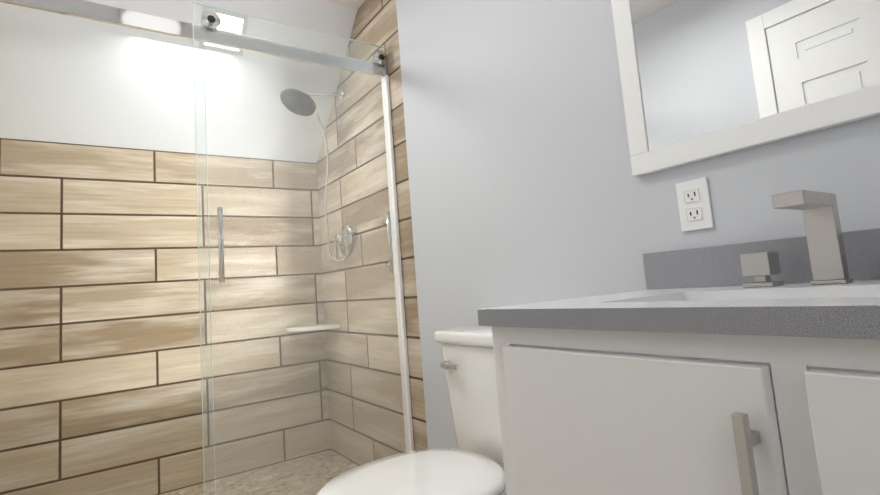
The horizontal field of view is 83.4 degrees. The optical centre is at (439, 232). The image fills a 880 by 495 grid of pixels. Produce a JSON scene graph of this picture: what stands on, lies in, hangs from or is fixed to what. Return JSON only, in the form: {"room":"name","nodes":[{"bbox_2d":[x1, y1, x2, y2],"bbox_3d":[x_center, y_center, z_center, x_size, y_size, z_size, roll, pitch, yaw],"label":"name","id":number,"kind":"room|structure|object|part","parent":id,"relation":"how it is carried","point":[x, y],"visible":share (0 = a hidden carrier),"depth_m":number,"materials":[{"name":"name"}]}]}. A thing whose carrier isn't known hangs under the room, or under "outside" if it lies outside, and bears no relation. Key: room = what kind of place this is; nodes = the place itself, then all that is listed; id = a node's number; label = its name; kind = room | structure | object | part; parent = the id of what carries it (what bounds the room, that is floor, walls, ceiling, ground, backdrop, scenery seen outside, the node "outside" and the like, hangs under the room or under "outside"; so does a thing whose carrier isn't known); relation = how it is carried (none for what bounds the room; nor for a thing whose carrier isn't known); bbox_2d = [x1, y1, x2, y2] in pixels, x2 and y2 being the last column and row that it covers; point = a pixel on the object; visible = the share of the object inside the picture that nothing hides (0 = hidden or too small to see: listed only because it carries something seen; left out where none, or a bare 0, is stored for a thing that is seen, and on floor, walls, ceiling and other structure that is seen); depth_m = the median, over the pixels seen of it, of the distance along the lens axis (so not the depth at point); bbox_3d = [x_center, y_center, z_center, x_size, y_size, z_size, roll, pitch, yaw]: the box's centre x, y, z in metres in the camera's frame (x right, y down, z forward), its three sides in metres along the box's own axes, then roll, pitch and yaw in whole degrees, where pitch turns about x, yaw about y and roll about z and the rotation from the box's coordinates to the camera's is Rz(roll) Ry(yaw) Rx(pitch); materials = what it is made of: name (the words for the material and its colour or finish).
{"room":"bathroom","nodes":[
{"label":"bathroom","id":0,"kind":"room"},
{"bbox_2d":[0,138,330,494],"bbox_3d":[-1.408,0.122,2.634,1.805,2.400,0.120,0,-8,-34],"label":"wall","id":1,"kind":"structure","parent":0,"point":[138,484],"depth_m":2.46,"materials":[{"name":"tile"}]},
{"bbox_2d":[286,324,339,330],"bbox_3d":[-0.725,0.543,2.817,0.230,0.020,0.230,0,-8,-34],"label":"corner shelf","id":2,"kind":"object","parent":1,"relation":"attached to","point":[311,327],"depth_m":2.77,"materials":[{"name":"beige stone"}]},
{"bbox_2d":[0,0,356,162],"bbox_3d":[-1.247,-0.800,2.397,1.567,0.651,0.696,0,-8,-34],"label":"ceiling","id":3,"kind":"structure","parent":0,"point":[323,16],"depth_m":2.39,"materials":[{"name":"white paint"}]},
{"bbox_2d":[198,6,248,55],"bbox_3d":[-1.039,-0.964,2.371,0.200,0.141,0.150,0,-8,-34],"label":"recessed light","id":4,"kind":"object","parent":3,"relation":"in","point":[234,23],"depth_m":2.37,"materials":[{"name":"white"}]},
{"bbox_2d":[324,0,364,9],"bbox_3d":[-0.402,-1.379,1.162,1.805,0.100,4.055,0,-8,-34],"label":"ceiling","id":5,"kind":"structure","parent":0,"point":[355,4],"depth_m":2.52,"materials":[{"name":"white paint"}]},
{"bbox_2d":[317,0,427,465],"bbox_3d":[-0.409,0.049,2.667,0.120,2.400,1.205,0,-8,-34],"label":"wall","id":6,"kind":"structure","parent":0,"point":[375,22],"depth_m":2.47,"materials":[{"name":"tile"}]},
{"bbox_2d":[280,89,356,261],"bbox_3d":[-0.660,-0.318,2.621,0.341,0.966,0.237,0,-8,-34],"label":"shower head","id":7,"kind":"object","parent":6,"relation":"attached to","point":[299,95],"depth_m":2.63},
{"bbox_2d":[396,0,879,467],"bbox_3d":[0.727,-0.222,1.010,0.120,2.400,2.850,0,-8,-34],"label":"wall","id":8,"kind":"structure","parent":0,"point":[526,186],"depth_m":1.51,"materials":[{"name":"grey paint"}]},
{"bbox_2d":[676,177,713,231],"bbox_3d":[0.574,-0.062,1.118,0.009,0.114,0.072,0,-8,-34],"label":"electrical outlet","id":9,"kind":"object","parent":8,"relation":"attached to","point":[694,204],"visible":1,"depth_m":1.11,"materials":[{"name":"white plastic"}]},
{"bbox_2d":[611,0,879,176],"bbox_3d":[0.719,-0.608,0.893,0.020,0.819,0.944,0,-8,-34],"label":"mirror","id":10,"kind":"object","parent":8,"relation":"attached to","point":[703,79],"visible":0.98,"depth_m":1.03,"materials":[{"name":"white mirror"}]},
{"bbox_3d":[-0.209,1.099,0.890,1.805,0.100,4.055,0,-8,-34],"label":"floor","id":11,"kind":"structure","parent":0,"visible":0},
{"bbox_2d":[159,449,358,494],"bbox_3d":[-1.023,1.227,2.076,1.565,0.030,0.930,0,-8,-34],"label":"floor","id":12,"kind":"structure","parent":11,"relation":"on","point":[194,488],"depth_m":2.49,"materials":[{"name":"tile"}]},
{"bbox_2d":[315,325,505,494],"bbox_3d":[0.022,0.680,1.303,0.706,0.785,0.472,0,-8,-34],"label":"toilet","id":13,"kind":"object","parent":11,"relation":"on","point":[473,464],"visible":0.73,"depth_m":1.39,"materials":[{"name":"white ceramic"}]},
{"bbox_3d":[-0.073,0.628,1.246,0.484,0.035,0.412,0,-8,-34],"label":"lid","id":14,"kind":"part","parent":13,"relation":"part of","materials":[{"name":"white ceramic"}]},
{"bbox_3d":[0.034,0.414,1.535,0.024,0.030,0.095,0,-8,-34],"label":"lever","id":15,"kind":"part","parent":13,"relation":"part of","materials":[{"name":"silver metal"}]},
{"bbox_3d":[0.197,0.310,1.483,0.213,0.040,0.472,0,-8,-34],"label":"tank lid","id":16,"kind":"part","parent":13,"relation":"part of","materials":[{"name":"white ceramic"}]},
{"bbox_2d":[477,190,879,494],"bbox_3d":[0.576,0.437,0.620,0.568,1.030,0.947,0,-8,-34],"label":"bathroom vanity","id":17,"kind":"object","parent":11,"relation":"on","point":[750,368],"visible":1,"depth_m":0.63,"materials":[{"name":"white wood"}]},
{"bbox_2d":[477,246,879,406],"bbox_3d":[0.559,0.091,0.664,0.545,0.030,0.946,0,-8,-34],"label":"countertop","id":18,"kind":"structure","parent":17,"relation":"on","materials":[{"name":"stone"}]},
{"bbox_2d":[739,251,784,287],"bbox_3d":[0.596,0.069,0.918,0.048,0.062,0.052,0,-8,-34],"label":"handle","id":19,"kind":"object","parent":18,"relation":"on","point":[762,265],"depth_m":0.90,"materials":[{"name":"silver metal"}]},
{"bbox_2d":[771,190,853,284],"bbox_3d":[0.608,0.011,0.807,0.143,0.150,0.050,0,-8,-34],"label":"faucet","id":20,"kind":"object","parent":18,"relation":"on","point":[824,236],"depth_m":0.82,"materials":[{"name":"silver metal"}]},
{"bbox_3d":[0.386,0.477,0.480,0.004,0.750,0.933,0,-8,-34],"label":"frame","id":21,"kind":"part","parent":17,"relation":"part of","materials":[{"name":"white wood"}]},
{"bbox_3d":[0.256,0.506,0.655,0.020,0.678,0.411,0,-8,-34],"label":"door","id":22,"kind":"part","parent":17,"relation":"part of","materials":[{"name":"white wood"}]},
{"bbox_3d":[0.326,0.283,0.508,0.030,0.192,0.012,0,-8,-34],"label":"pull door","id":23,"kind":"part","parent":17,"relation":"part of","materials":[{"name":"silver metal"}]},
{"bbox_2d":[642,190,879,289],"bbox_3d":[0.770,0.032,0.818,0.022,0.087,0.946,0,-8,-34],"label":"backsplash","id":24,"kind":"structure","parent":17,"relation":"on","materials":[{"name":"stone"}]},
{"bbox_3d":[0.485,0.172,0.321,0.020,0.125,0.406,0,-8,-34],"label":"drawer","id":25,"kind":"part","parent":17,"relation":"part of","materials":[{"name":"white wood"}]},
{"bbox_3d":[-0.728,1.057,1.645,1.565,0.012,0.182,0,-8,-34],"label":"curb","id":26,"kind":"object","parent":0,"visible":0},
{"bbox_2d":[0,0,413,494],"bbox_3d":[-0.822,0.090,1.780,1.562,1.946,0.096,0,-8,-34],"label":"shower door","id":27,"kind":"structure","parent":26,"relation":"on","point":[208,31],"depth_m":1.92,"materials":[{"name":"clear glass"}]},
{"bbox_3d":[-1.164,0.134,1.587,0.777,1.868,0.008,0,-8,-34],"label":"fixed glass","id":28,"kind":"part","parent":27,"relation":"part of","materials":[{"name":"clear glass"}]},
{"bbox_3d":[-0.783,0.044,1.766,0.018,0.270,0.018,0,-8,-34],"label":"handle","id":29,"kind":"part","parent":27,"relation":"part of","materials":[{"name":"silver metal"}]},
{"bbox_3d":[-0.527,0.086,1.995,0.810,1.933,0.008,0,-8,-34],"label":"sliding glass","id":30,"kind":"part","parent":27,"relation":"part of","materials":[{"name":"clear glass"}]},
{"bbox_3d":[-0.238,-0.049,2.183,0.012,0.012,0.045,0,-8,-34],"label":"handle post","id":31,"kind":"part","parent":27,"relation":"part of","materials":[{"name":"silver metal"}]},
{"bbox_3d":[-0.224,0.140,2.162,0.012,0.012,0.045,0,-8,-34],"label":"handle post","id":32,"kind":"part","parent":27,"relation":"part of","materials":[{"name":"silver metal"}]},
{"bbox_3d":[-0.218,0.043,2.154,0.018,0.270,0.018,0,-8,-34],"label":"handle","id":33,"kind":"part","parent":27,"relation":"part of","materials":[{"name":"silver metal"}]}
]}

